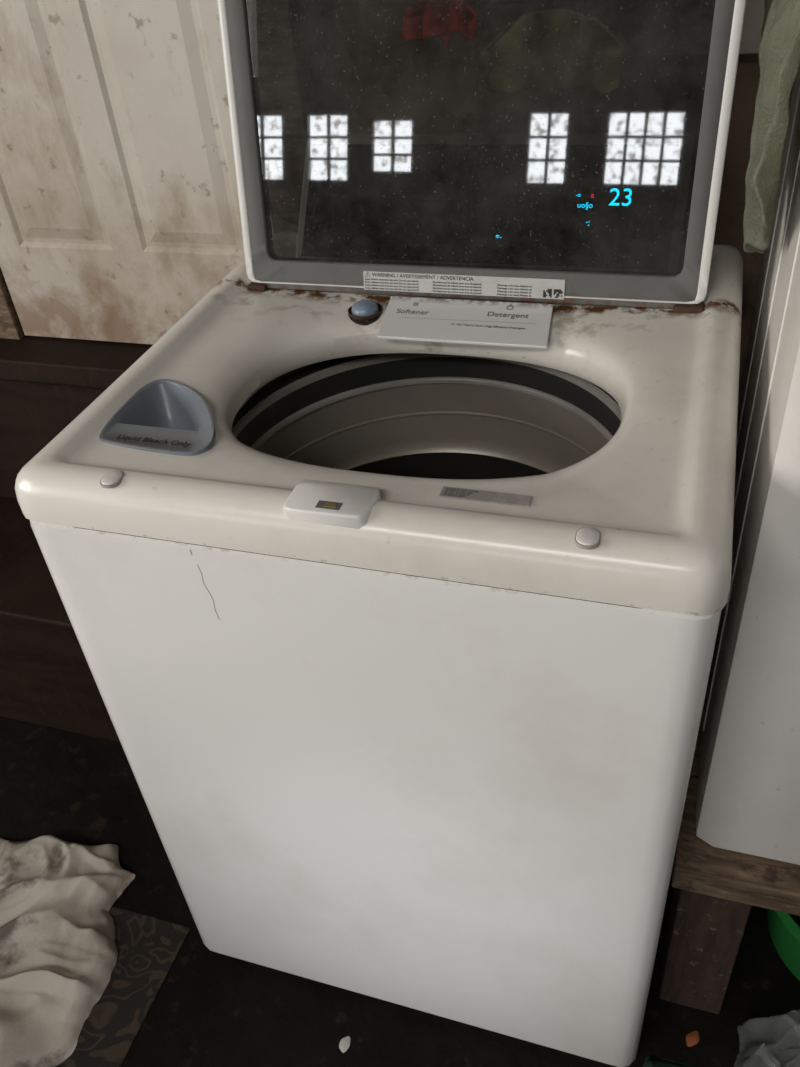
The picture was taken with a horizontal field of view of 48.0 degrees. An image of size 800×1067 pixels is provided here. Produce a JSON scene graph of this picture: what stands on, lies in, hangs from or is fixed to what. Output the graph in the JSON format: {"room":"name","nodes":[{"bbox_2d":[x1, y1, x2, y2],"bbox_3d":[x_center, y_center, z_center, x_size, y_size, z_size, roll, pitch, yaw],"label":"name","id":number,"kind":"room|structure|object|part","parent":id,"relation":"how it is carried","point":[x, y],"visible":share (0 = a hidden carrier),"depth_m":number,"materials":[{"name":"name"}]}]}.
{"room":"laundry room","nodes":[
{"label":"laundry room","id":0,"kind":"room"},
{"bbox_2d":[0,716,799,1066],"bbox_3d":[-0.914,1.522,0.558,4.500,0.100,4.500,7,39,16],"label":"floor","id":1,"kind":"structure","parent":0,"point":[210,1009],"depth_m":1.39,"materials":[{"name":"concrete"}]},
{"bbox_2d":[0,335,152,742],"bbox_3d":[-0.828,-0.014,1.879,1.340,0.700,0.439,7,39,16],"label":"entry steps","id":2,"kind":"structure","parent":1,"relation":"on","point":[47,679],"depth_m":1.76,"materials":[{"name":"brown wood"}]},
{"bbox_2d":[55,906,190,1066],"bbox_3d":[-0.789,0.861,1.313,0.670,0.003,0.790,7,39,16],"label":"patterned rug","id":3,"kind":"object","parent":1,"relation":"on","point":[147,947],"visible":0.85,"depth_m":1.44,"materials":[{"name":"brown fabric"}]},
{"bbox_2d":[0,835,134,1066],"bbox_3d":[-0.741,0.703,1.459,0.546,0.058,0.514,0,38,7],"label":"crumpled cloth","id":4,"kind":"object","parent":3,"relation":"on","point":[59,953],"visible":1,"depth_m":1.47,"materials":[{"name":"white fabric"}]},
{"bbox_2d":[339,1036,349,1052],"bbox_3d":[-0.083,0.765,1.346,0.016,0.003,0.024,7,39,16],"label":"paper scrap","id":5,"kind":"object","parent":1,"relation":"on","point":[344,1044],"visible":1,"depth_m":1.34,"materials":[{"name":"white paper"}]},
{"bbox_2d":[15,0,745,1066],"bbox_3d":[0.051,-0.025,1.201,0.698,1.406,0.690,7,39,16],"label":"washing machine","id":6,"kind":"object","parent":1,"relation":"on","point":[392,578],"visible":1,"depth_m":1.02,"materials":[{"name":"white plastic"}]},
{"bbox_3d":[0.081,-0.263,1.115,0.218,0.022,0.080,7,39,16],"label":"detergent drawer","id":7,"kind":"part","parent":6,"relation":"part of","materials":[{"name":"white plastic"}]},
{"bbox_3d":[0.073,-0.502,1.048,0.578,0.448,0.021,7,30,16],"label":"lid frame","id":8,"kind":"part","parent":6,"relation":"part of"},
{"bbox_3d":[0.073,-0.508,1.038,0.546,0.408,0.001,7,30,16],"label":"lid glass","id":9,"kind":"part","parent":6,"relation":"part of","materials":[{"name":"black glass"}]},
{"bbox_2d":[643,1057,690,1066],"bbox_3d":[0.384,0.775,1.251,0.109,0.030,0.088,7,39,16],"label":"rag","id":10,"kind":"object","parent":1,"relation":"on","point":[649,1061],"visible":1,"depth_m":1.28,"materials":[{"name":"fabric"}]},
{"bbox_2d":[686,1031,698,1046],"bbox_3d":[0.429,0.739,1.313,0.026,0.004,0.017,-17,39,-14],"label":"scrap","id":11,"kind":"object","parent":1,"relation":"on","point":[692,1038],"visible":1,"depth_m":1.31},
{"bbox_2d":[659,710,799,1013],"bbox_3d":[0.889,0.419,1.368,0.898,0.370,0.678,7,39,16],"label":"wooden stand","id":12,"kind":"object","parent":1,"relation":"on","point":[716,890],"visible":0.38,"depth_m":1.19,"materials":[{"name":"brown wood"}]},
{"bbox_3d":[0.435,0.558,1.283,0.088,0.325,0.088,7,39,16],"label":"leg","id":13,"kind":"part","parent":12,"relation":"part of","materials":[{"name":"brown wood"}]},
{"bbox_2d":[696,60,799,864],"bbox_3d":[0.754,-0.127,0.981,0.688,0.980,0.674,7,39,16],"label":"dryer","id":14,"kind":"object","parent":12,"relation":"on","point":[748,791],"visible":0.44,"depth_m":0.99,"materials":[{"name":"metal"}]},
{"bbox_2d":[743,0,799,253],"bbox_3d":[0.449,-0.439,0.873,0.195,0.330,0.315,7,39,16],"label":"towel","id":15,"kind":"object","parent":14,"relation":"on","point":[779,50],"visible":1,"depth_m":0.81,"materials":[{"name":"green fabric"}]},
{"bbox_2d":[767,909,799,980],"bbox_3d":[0.704,0.573,1.364,0.320,0.162,0.320,7,39,16],"label":"basin","id":16,"kind":"object","parent":1,"relation":"on","point":[784,928],"visible":0.28,"depth_m":1.34,"materials":[{"name":"plastic"}]},
{"bbox_2d":[714,54,792,401],"bbox_3d":[-0.373,-0.946,1.304,4.300,2.800,0.100,7,39,16],"label":"wall","id":17,"kind":"structure","parent":0,"point":[730,216],"depth_m":1.27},
{"bbox_2d":[0,267,24,338],"bbox_3d":[-0.863,-1.198,1.192,0.088,2.090,0.055,7,39,16],"label":"door jamb","id":18,"kind":"object","parent":17,"relation":"attached to","point":[10,325],"depth_m":1.75,"materials":[{"name":"beige wood"}]},
{"bbox_2d":[0,0,244,344],"bbox_3d":[-0.535,-1.137,1.117,0.580,1.945,0.045,7,39,16],"label":"door","id":19,"kind":"structure","parent":17,"relation":"in","point":[120,210],"depth_m":1.49,"materials":[{"name":"white wood"}]},
{"bbox_2d":[739,0,764,53],"bbox_3d":[0.943,-0.650,0.924,1.490,0.250,0.034,7,39,16],"label":"trim","id":20,"kind":"structure","parent":17,"relation":"attached to","point":[751,37],"depth_m":1.12,"materials":[{"name":"beige wood"}]}
]}

